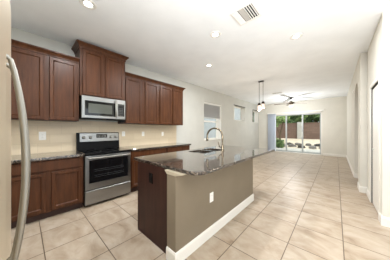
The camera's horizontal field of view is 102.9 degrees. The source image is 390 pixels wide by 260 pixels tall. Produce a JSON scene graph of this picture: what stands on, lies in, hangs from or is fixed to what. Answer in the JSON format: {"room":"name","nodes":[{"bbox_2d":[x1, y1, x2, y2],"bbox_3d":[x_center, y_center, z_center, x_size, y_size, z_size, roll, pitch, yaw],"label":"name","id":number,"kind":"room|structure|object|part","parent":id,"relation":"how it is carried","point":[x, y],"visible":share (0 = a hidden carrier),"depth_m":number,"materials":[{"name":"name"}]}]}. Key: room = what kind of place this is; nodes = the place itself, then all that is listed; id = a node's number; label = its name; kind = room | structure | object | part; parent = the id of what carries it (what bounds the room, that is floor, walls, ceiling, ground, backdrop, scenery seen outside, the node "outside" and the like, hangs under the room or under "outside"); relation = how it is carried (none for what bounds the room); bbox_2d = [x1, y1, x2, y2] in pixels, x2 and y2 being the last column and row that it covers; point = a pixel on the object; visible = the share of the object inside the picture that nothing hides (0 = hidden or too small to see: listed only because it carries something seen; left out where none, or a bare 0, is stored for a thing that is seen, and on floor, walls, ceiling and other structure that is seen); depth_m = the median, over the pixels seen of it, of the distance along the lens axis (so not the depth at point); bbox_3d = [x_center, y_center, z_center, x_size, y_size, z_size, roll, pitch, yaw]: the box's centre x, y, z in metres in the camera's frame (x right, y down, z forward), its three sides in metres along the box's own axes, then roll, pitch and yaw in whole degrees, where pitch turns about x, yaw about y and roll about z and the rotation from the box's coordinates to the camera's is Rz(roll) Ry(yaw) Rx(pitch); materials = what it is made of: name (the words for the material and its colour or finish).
{"room":"kitchen","nodes":[
{"label":"kitchen","id":0,"kind":"room"},
{"bbox_2d":[11,27,258,149],"bbox_3d":[-0.415,-0.153,5.374,0.300,2.940,13.800,0,0,42],"label":"wall","id":1,"kind":"structure","parent":0,"point":[245,133],"depth_m":5.79,"materials":[{"name":"beige paint"}]},
{"bbox_2d":[11,39,79,121],"bbox_3d":[-2.495,-0.721,2.571,0.387,1.125,0.882,0,0,42],"label":"upper cabinet","id":2,"kind":"object","parent":1,"relation":"attached to","point":[49,79],"visible":0.66,"depth_m":2.48,"materials":[{"name":"brown wood"}]},
{"bbox_3d":[-2.525,-0.676,2.316,0.025,1.013,0.394,0,0,42],"label":"door","id":3,"kind":"part","parent":2,"relation":"part of","materials":[{"name":"brown wood"}]},
{"bbox_3d":[-2.494,-1.242,2.571,0.386,0.082,0.882,0,0,42],"label":"crown moulding","id":4,"kind":"part","parent":2,"relation":"part of","materials":[{"name":"brown wood"}]},
{"bbox_3d":[-2.228,-0.676,2.643,0.025,1.013,0.363,0,0,42],"label":"door","id":5,"kind":"part","parent":2,"relation":"part of","materials":[{"name":"brown wood"}]},
{"bbox_2d":[11,120,175,154],"bbox_3d":[-1.961,0.117,3.443,0.008,0.600,4.062,0,0,42],"label":"backsplash","id":6,"kind":"structure","parent":1,"relation":"attached to","point":[60,135],"depth_m":3.01,"materials":[{"name":"beige tile"}]},
{"bbox_2d":[39,132,45,139],"bbox_3d":[-2.637,0.102,2.685,0.010,0.145,0.090,0,0,42],"label":"wall outlet","id":7,"kind":"object","parent":6,"relation":"attached to","point":[42,135],"visible":1,"depth_m":2.68,"materials":[{"name":"white plastic"}]},
{"bbox_2d":[71,39,128,100],"bbox_3d":[-1.903,-1.098,3.170,0.457,0.940,0.914,0,0,42],"label":"upper cabinet","id":8,"kind":"object","parent":1,"relation":"attached to","point":[101,71],"visible":0.97,"depth_m":2.98,"materials":[{"name":"brown wood"}]},
{"bbox_3d":[-1.897,-1.046,2.904,0.025,0.813,0.340,0,0,42],"label":"door","id":9,"kind":"part","parent":8,"relation":"part of","materials":[{"name":"brown wood"}]},
{"bbox_3d":[-1.903,-1.520,3.170,0.456,0.097,0.914,0,0,42],"label":"crown moulding","id":10,"kind":"part","parent":8,"relation":"part of","materials":[{"name":"brown wood"}]},
{"bbox_2d":[79,95,124,120],"bbox_3d":[-1.885,-0.414,3.157,0.484,0.421,0.776,0,0,42],"label":"microwave","id":11,"kind":"object","parent":8,"relation":"attached to","point":[90,107],"visible":0.98,"depth_m":2.98,"materials":[{"name":"silver metal"}]},
{"bbox_3d":[-1.608,-0.424,3.148,0.062,0.352,0.025,0,0,42],"label":"handle","id":12,"kind":"part","parent":11,"relation":"part of","materials":[{"name":"silver metal"}]},
{"bbox_3d":[-1.557,-0.421,3.260,0.031,0.402,0.178,0,0,42],"label":"control panel","id":13,"kind":"part","parent":11,"relation":"part of","materials":[{"name":"silver metal"}]},
{"bbox_3d":[-1.638,-1.046,3.189,0.025,0.813,0.350,0,0,42],"label":"door","id":14,"kind":"part","parent":8,"relation":"part of","materials":[{"name":"brown wood"}]},
{"bbox_2d":[118,72,143,123],"bbox_3d":[-1.507,-0.706,3.659,0.387,1.125,0.457,0,0,42],"label":"upper cabinet","id":15,"kind":"object","parent":1,"relation":"attached to","point":[133,82],"visible":0.78,"depth_m":3.55,"materials":[{"name":"brown wood"}]},
{"bbox_3d":[-1.401,-0.661,3.555,0.025,1.013,0.370,0,0,42],"label":"door","id":16,"kind":"part","parent":15,"relation":"part of","materials":[{"name":"brown wood"}]},
{"bbox_3d":[-1.507,-1.227,3.659,0.386,0.082,0.457,0,0,42],"label":"crown moulding","id":17,"kind":"part","parent":15,"relation":"part of","materials":[{"name":"brown wood"}]},
{"bbox_2d":[141,77,159,124],"bbox_3d":[-1.203,-0.706,3.994,0.387,1.125,0.444,0,0,42],"label":"upper cabinet","id":18,"kind":"object","parent":1,"relation":"attached to","point":[150,86],"visible":0.83,"depth_m":3.88,"materials":[{"name":"brown wood"}]},
{"bbox_3d":[-1.086,-0.661,3.901,0.025,1.013,0.365,0,0,42],"label":"door","id":19,"kind":"part","parent":18,"relation":"part of","materials":[{"name":"brown wood"}]},
{"bbox_3d":[-1.203,-1.227,3.993,0.386,0.082,0.444,0,0,42],"label":"crown moulding","id":20,"kind":"part","parent":18,"relation":"part of","materials":[{"name":"brown wood"}]},
{"bbox_2d":[159,81,185,124],"bbox_3d":[-0.740,-0.706,4.503,0.387,1.125,0.932,0,0,42],"label":"upper cabinet","id":21,"kind":"object","parent":1,"relation":"attached to","point":[170,96],"visible":0.86,"depth_m":4.33,"materials":[{"name":"brown wood"}]},
{"bbox_3d":[-0.791,-0.661,4.226,0.025,1.013,0.385,0,0,42],"label":"door","id":22,"kind":"part","parent":21,"relation":"part of","materials":[{"name":"brown wood"}]},
{"bbox_3d":[-0.740,-1.227,4.503,0.386,0.082,0.932,0,0,42],"label":"crown moulding","id":23,"kind":"part","parent":21,"relation":"part of","materials":[{"name":"brown wood"}]},
{"bbox_3d":[-0.503,-0.661,4.543,0.025,1.013,0.370,0,0,42],"label":"door","id":24,"kind":"part","parent":21,"relation":"part of","materials":[{"name":"brown wood"}]},
{"bbox_2d":[204,103,220,140],"bbox_3d":[0.666,-0.348,6.513,0.270,1.510,1.200,0,0,42],"label":"window","id":25,"kind":"structure","parent":1,"relation":"in","point":[218,120],"depth_m":6.92,"materials":[{"name":"white paint"}]},
{"bbox_2d":[204,102,219,118],"bbox_3d":[0.707,-0.787,6.472,0.055,0.628,1.174,0,0,42],"label":"window blind","id":26,"kind":"object","parent":25,"relation":"attached to","point":[212,111],"visible":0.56,"depth_m":6.44,"materials":[{"name":"white plastic"}]},
{"bbox_2d":[234,105,244,120],"bbox_3d":[2.287,-0.885,8.304,0.262,0.765,1.310,0,0,42],"label":"window","id":27,"kind":"structure","parent":1,"relation":"in","point":[242,110],"depth_m":8.74,"materials":[{"name":"white paint"}]},
{"bbox_2d":[253,110,257,122],"bbox_3d":[3.752,-0.866,9.918,0.262,0.785,0.970,0,0,42],"label":"window","id":28,"kind":"structure","parent":1,"relation":"in","point":[256,112],"depth_m":10.25,"materials":[{"name":"white paint"}]},
{"bbox_2d":[10,0,389,104],"bbox_3d":[2.283,-1.698,2.790,7.570,0.150,14.000,0,0,42],"label":"ceiling","id":29,"kind":"structure","parent":0,"point":[170,38],"depth_m":2.70,"materials":[{"name":"paint"}]},
{"bbox_2d":[79,0,96,9],"bbox_3d":[-1.374,-1.618,1.997,0.192,0.010,0.192,0,0,42],"label":"recessed light","id":30,"kind":"object","parent":29,"relation":"in","point":[89,4],"visible":1,"depth_m":2.00,"materials":[{"name":"white plastic"}]},
{"bbox_2d":[210,31,220,37],"bbox_3d":[0.348,-1.618,2.637,0.192,0.010,0.192,0,0,42],"label":"recessed light","id":31,"kind":"object","parent":29,"relation":"in","point":[215,34],"visible":1,"depth_m":2.63,"materials":[{"name":"white plastic"}]},
{"bbox_2d":[229,0,261,25],"bbox_3d":[0.713,-1.615,2.176,0.330,0.016,0.340,0,0,42],"label":"ceiling vent","id":32,"kind":"object","parent":29,"relation":"in","point":[248,12],"visible":1,"depth_m":2.16,"materials":[{"name":"white plastic"}]},
{"bbox_2d":[258,80,264,110],"bbox_3d":[2.194,-1.138,5.153,0.230,0.970,0.105,0,0,42],"label":"pendant light","id":33,"kind":"object","parent":29,"relation":"hanging from","point":[260,105],"visible":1,"depth_m":5.13,"materials":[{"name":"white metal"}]},
{"bbox_2d":[274,97,306,106],"bbox_3d":[4.745,-1.383,7.754,1.441,0.480,1.465,0,0,42],"label":"ceiling fan","id":34,"kind":"object","parent":29,"relation":"hanging from","point":[291,103],"visible":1,"depth_m":7.68,"materials":[{"name":"brown metal"}]},
{"bbox_2d":[290,33,302,39],"bbox_3d":[1.753,-1.618,2.690,0.192,0.010,0.192,0,0,42],"label":"recessed light","id":35,"kind":"object","parent":29,"relation":"in","point":[297,35],"visible":1,"depth_m":2.68,"materials":[{"name":"white plastic"}]},
{"bbox_2d":[11,151,389,259],"bbox_3d":[2.223,1.377,2.723,7.570,0.120,13.820,0,0,42],"label":"floor","id":36,"kind":"structure","parent":0,"point":[304,206],"depth_m":2.12,"materials":[{"name":"beige tile"}]},
{"bbox_2d":[0,0,30,259],"bbox_3d":[-0.698,0.406,0.102,0.910,1.822,0.813,0,0,42],"label":"refrigerator","id":37,"kind":"object","parent":36,"relation":"on","point":[8,68],"visible":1,"depth_m":0.43,"materials":[{"name":"grey metal"}]},
{"bbox_3d":[-0.341,0.361,0.229,0.553,1.712,0.064,0,0,42],"label":"door","id":38,"kind":"part","parent":37,"relation":"part of","materials":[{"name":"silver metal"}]},
{"bbox_3d":[-0.685,0.361,0.535,0.346,1.712,0.056,0,0,42],"label":"door","id":39,"kind":"part","parent":37,"relation":"part of","materials":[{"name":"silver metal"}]},
{"bbox_3d":[-0.554,0.100,0.483,0.018,0.609,0.056,0,0,42],"label":"handle","id":40,"kind":"part","parent":37,"relation":"part of","materials":[{"name":"silver metal"}]},
{"bbox_3d":[-0.488,0.100,0.422,0.018,0.609,0.056,0,0,42],"label":"handle","id":41,"kind":"part","parent":37,"relation":"part of","materials":[{"name":"silver metal"}]},
{"bbox_2d":[11,156,82,228],"bbox_3d":[-2.398,0.878,2.486,0.645,0.878,0.886,0,0,42],"label":"base cabinet","id":42,"kind":"object","parent":36,"relation":"on","point":[56,185],"visible":0.66,"depth_m":2.31,"materials":[{"name":"brown wood"}]},
{"bbox_3d":[-2.312,0.909,2.119,0.025,0.565,0.399,0,0,42],"label":"door","id":43,"kind":"part","parent":42,"relation":"part of","materials":[{"name":"brown wood"}]},
{"bbox_3d":[-2.169,0.528,2.280,0.020,0.147,0.830,0,0,42],"label":"drawer","id":44,"kind":"part","parent":42,"relation":"part of","materials":[{"name":"brown wood"}]},
{"bbox_2d":[11,150,83,163],"bbox_3d":[-2.391,0.416,2.479,0.664,0.039,0.885,0,0,42],"label":"countertop","id":45,"kind":"structure","parent":42,"relation":"on","point":[63,154],"depth_m":2.42,"materials":[{"name":"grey stone"}]},
{"bbox_3d":[-2.013,0.909,2.449,0.025,0.565,0.370,0,0,42],"label":"door","id":46,"kind":"part","parent":42,"relation":"part of","materials":[{"name":"brown wood"}]},
{"bbox_2d":[76,132,130,206],"bbox_3d":[-1.791,0.684,3.076,0.712,1.265,0.788,0,0,42],"label":"range","id":47,"kind":"object","parent":36,"relation":"on","point":[106,165],"visible":0.97,"depth_m":2.92,"materials":[{"name":"silver metal"}]},
{"bbox_3d":[-1.994,0.149,3.282,0.017,0.165,0.725,0,0,42],"label":"control panel","id":48,"kind":"part","parent":47,"relation":"part of","materials":[{"name":"silver metal"}]},
{"bbox_2d":[78,147,130,154],"bbox_3d":[-1.811,0.408,3.093,0.660,0.028,0.788,0,0,42],"label":"cooktop","id":49,"kind":"object","parent":47,"relation":"in","point":[96,150],"depth_m":2.99,"materials":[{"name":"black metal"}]},
{"bbox_3d":[-1.580,1.155,2.884,0.032,0.235,0.774,0,0,42],"label":"storage drawer","id":50,"kind":"part","parent":47,"relation":"part of","materials":[{"name":"silver metal"}]},
{"bbox_3d":[-1.580,0.735,2.884,0.034,0.580,0.774,0,0,42],"label":"oven door","id":51,"kind":"part","parent":47,"relation":"part of","materials":[{"name":"silver metal"}]},
{"bbox_3d":[-1.549,0.481,2.856,0.057,0.024,0.714,0,0,42],"label":"handle","id":52,"kind":"part","parent":47,"relation":"part of","materials":[{"name":"silver metal"}]},
{"bbox_2d":[130,148,165,191],"bbox_3d":[-1.252,0.878,3.748,0.645,0.878,0.922,0,0,42],"label":"base cabinet","id":53,"kind":"object","parent":36,"relation":"on","point":[134,164],"visible":0.27,"depth_m":3.30,"materials":[{"name":"brown wood"}]},
{"bbox_3d":[-1.169,0.909,3.378,0.025,0.565,0.420,0,0,42],"label":"door","id":54,"kind":"part","parent":53,"relation":"part of","materials":[{"name":"brown wood"}]},
{"bbox_3d":[-1.022,0.528,3.545,0.020,0.147,0.865,0,0,42],"label":"drawer","id":55,"kind":"part","parent":53,"relation":"part of","materials":[{"name":"brown wood"}]},
{"bbox_2d":[120,143,190,150],"bbox_3d":[-0.953,0.416,4.063,0.664,0.039,1.785,0,0,42],"label":"countertop","id":56,"kind":"structure","parent":53,"relation":"on","point":[164,145],"depth_m":3.75,"materials":[{"name":"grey stone"}]},
{"bbox_2d":[166,145,189,152],"bbox_3d":[-0.659,0.878,4.401,0.645,0.878,0.839,0,0,42],"label":"base cabinet","id":57,"kind":"object","parent":36,"relation":"on","point":[178,148],"visible":0.11,"depth_m":4.14,"materials":[{"name":"brown wood"}]},
{"bbox_2d":[138,159,253,259],"bbox_3d":[0.193,0.866,2.437,0.910,0.903,1.920,0,0,42],"label":"kitchen island","id":58,"kind":"object","parent":36,"relation":"on","point":[176,212],"visible":0.81,"depth_m":1.80,"materials":[{"name":"beige paint"}]},
{"bbox_2d":[149,173,152,183],"bbox_3d":[-0.529,0.575,1.851,0.076,0.122,0.010,0,0,42],"label":"wall outlet","id":59,"kind":"object","parent":58,"relation":"attached to","point":[150,174],"visible":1,"depth_m":1.84,"materials":[{"name":"black plastic"}]},
{"bbox_3d":[-0.504,0.866,1.848,0.659,0.902,0.019,0,0,42],"label":"panel","id":60,"kind":"part","parent":58,"relation":"part of","materials":[{"name":"brown wood"}]},
{"bbox_2d":[134,145,274,175],"bbox_3d":[0.370,0.395,2.605,1.185,0.036,2.325,0,0,42],"label":"island countertop","id":61,"kind":"structure","parent":58,"relation":"on","point":[188,162],"depth_m":2.05,"materials":[{"name":"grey stone"}]},
{"bbox_2d":[206,127,223,150],"bbox_3d":[0.360,0.164,2.846,0.354,0.424,0.088,0,0,27],"label":"faucet","id":62,"kind":"object","parent":61,"relation":"on","point":[209,130],"visible":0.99,"depth_m":2.79,"materials":[{"name":"silver metal"}]},
{"bbox_3d":[0.363,0.110,2.863,0.330,0.315,0.030,0,0,28],"label":"gooseneck spout","id":63,"kind":"part","parent":62,"relation":"part of","materials":[{"name":"silver metal"}]},
{"bbox_3d":[0.403,1.254,2.246,0.147,0.125,1.920,0,0,42],"label":"skirting","id":64,"kind":"part","parent":58,"relation":"part of","materials":[{"name":"white paint"}]},
{"bbox_2d":[259,96,346,154],"bbox_3d":[5.878,-0.153,8.846,4.750,2.940,0.200,0,0,42],"label":"wall","id":65,"kind":"structure","parent":0,"point":[334,115],"depth_m":7.94,"materials":[{"name":"beige paint"}]},
{"bbox_2d":[267,110,323,150],"bbox_3d":[5.592,0.122,8.874,2.750,2.330,0.092,0,0,42],"label":"vertical blinds","id":66,"kind":"object","parent":65,"relation":"attached to","point":[271,116],"visible":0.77,"depth_m":9.57,"materials":[{"name":"white plastic"}]},
{"bbox_3d":[5.593,-1.013,8.874,2.750,0.060,0.080,0,0,42],"label":"head rail","id":67,"kind":"part","parent":66,"relation":"part of","materials":[{"name":"white plastic"}]},
{"bbox_2d":[276,112,321,154],"bbox_3d":[5.738,0.177,8.959,2.490,2.280,0.140,0,0,42],"label":"door","id":68,"kind":"structure","parent":65,"relation":"in","point":[306,113],"depth_m":8.70,"materials":[{"name":"white paint"}]},
{"bbox_3d":[5.131,0.187,9.476,0.797,2.200,0.030,0,0,42],"label":"sliding panel","id":69,"kind":"part","parent":68,"relation":"part of","materials":[{"name":"clear glass"}]},
{"bbox_3d":[5.733,0.187,8.977,0.827,2.200,0.030,0,0,42],"label":"sliding panel","id":70,"kind":"part","parent":68,"relation":"part of","materials":[{"name":"clear glass"}]},
{"bbox_3d":[6.347,0.187,8.467,0.827,2.200,0.030,0,0,42],"label":"sliding panel","id":71,"kind":"part","parent":68,"relation":"part of","materials":[{"name":"clear glass"}]},
{"bbox_2d":[323,153,345,156],"bbox_3d":[5.732,1.254,8.834,4.150,0.125,0.014,0,0,42],"label":"baseboard","id":72,"kind":"structure","parent":65,"relation":"attached to","point":[324,154],"depth_m":7.73,"materials":[{"name":"white paint"}]},
{"bbox_2d":[347,52,367,186],"bbox_3d":[5.516,-0.153,5.257,0.340,2.940,5.600,0,0,42],"label":"wall","id":73,"kind":"structure","parent":0,"point":[357,102],"depth_m":3.39,"materials":[{"name":"beige paint"}]},
{"bbox_2d":[346,155,367,192],"bbox_3d":[5.684,1.254,5.095,0.834,0.125,5.614,0,0,42],"label":"baseboard","id":74,"kind":"structure","parent":73,"relation":"attached to","point":[355,175],"depth_m":3.57,"materials":[{"name":"white paint"}]},
{"bbox_2d":[368,10,389,217],"bbox_3d":[4.133,-0.153,1.670,2.925,2.940,1.370,0,0,42],"label":"wall","id":75,"kind":"structure","parent":0,"point":[379,47],"depth_m":2.14,"materials":[{"name":"beige paint"}]},
{"bbox_2d":[371,81,377,211],"bbox_3d":[2.976,0.282,2.538,0.096,2.070,0.720,0,0,42],"label":"door","id":76,"kind":"structure","parent":75,"relation":"in","point":[374,90],"depth_m":2.64,"materials":[{"name":"white paint"}]},
{"bbox_2d":[370,74,379,219],"bbox_3d":[2.955,0.252,2.558,0.014,2.130,0.840,0,0,42],"label":"trim","id":77,"kind":"structure","parent":75,"relation":"attached to","point":[377,78],"depth_m":2.28,"materials":[{"name":"white paint"}]},
{"bbox_2d":[367,189,389,227],"bbox_3d":[3.790,1.254,1.972,2.039,0.125,1.384,0,0,42],"label":"baseboard","id":78,"kind":"structure","parent":75,"relation":"attached to","point":[384,221],"depth_m":2.13,"materials":[{"name":"white paint"}]},
{"label":"outside","id":79,"kind":"structure","parent":0,"visible":0},
{"bbox_2d":[278,138,319,149],"bbox_3d":[14.077,1.157,26.660,65.000,0.720,31.600,0,0,42],"label":"ground","id":80,"kind":"structure","parent":79,"point":[312,142],"depth_m":13.28,"materials":[{"name":"beige concrete"}]},
{"bbox_2d":[276,116,289,138],"bbox_3d":[7.205,-0.240,13.273,1.468,3.124,1.371,0,0,-26],"label":"slim tree","id":81,"kind":"object","parent":80,"relation":"on","point":[278,118],"visible":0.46,"depth_m":13.03,"materials":[{"name":"green plant"}]},
{"bbox_2d":[281,115,298,122],"bbox_3d":[10.084,-1.622,17.805,3.049,5.086,2.143,0,0,42],"label":"leafy tree","id":82,"kind":"object","parent":80,"relation":"on","point":[292,117],"visible":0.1,"depth_m":17.10,"materials":[{"name":"green plant"}]},
{"bbox_2d":[276,122,319,138],"bbox_3d":[7.389,0.137,17.063,40.000,1.760,0.440,0,0,42],"label":"wall","id":83,"kind":"structure","parent":80,"relation":"on","point":[294,130],"depth_m":14.52,"materials":[{"name":"brick"}]},
{"bbox_2d":[294,114,310,122],"bbox_3d":[13.396,-1.540,19.252,2.291,4.922,2.849,0,0,-18],"label":"leafy tree","id":84,"kind":"object","parent":80,"relation":"on","point":[299,119],"visible":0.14,"depth_m":18.57,"materials":[{"name":"green plant"}]},
{"bbox_2d":[305,114,319,122],"bbox_3d":[12.331,-1.587,15.733,3.151,5.016,2.163,0,0,42],"label":"leafy tree","id":85,"kind":"object","parent":80,"relation":"on","point":[313,118],"visible":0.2,"depth_m":15.91,"materials":[{"name":"green plant"}]},
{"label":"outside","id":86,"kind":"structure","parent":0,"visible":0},
{"bbox_3d":[-11.469,1.497,12.710,25.930,0.240,23.400,0,0,42],"label":"ground","id":87,"kind":"structure","parent":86,"visible":0},
{"bbox_2d":[204,108,239,137],"bbox_3d":[-4.329,-1.853,11.224,7.500,6.460,23.800,0,0,42],"label":"house","id":88,"kind":"structure","parent":87,"relation":"on","point":[207,125],"depth_m":12.64,"materials":[{"name":"paint"}]},
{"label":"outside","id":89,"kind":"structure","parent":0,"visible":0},
{"bbox_2d":[276,147,319,152],"bbox_3d":[6.216,1.482,10.565,13.000,0.270,2.800,0,0,42],"label":"patio slab","id":90,"kind":"object","parent":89,"point":[290,149],"visible":0.11,"depth_m":10.73,"materials":[{"name":"concrete"}]},
{"bbox_2d":[276,137,284,147],"bbox_3d":[6.373,1.016,11.985,0.979,0.935,0.925,0,0,42],"label":"shrub","id":91,"kind":"object","parent":90,"relation":"on","point":[280,143],"visible":0.77,"depth_m":11.69,"materials":[{"name":"green plant"}]}
]}

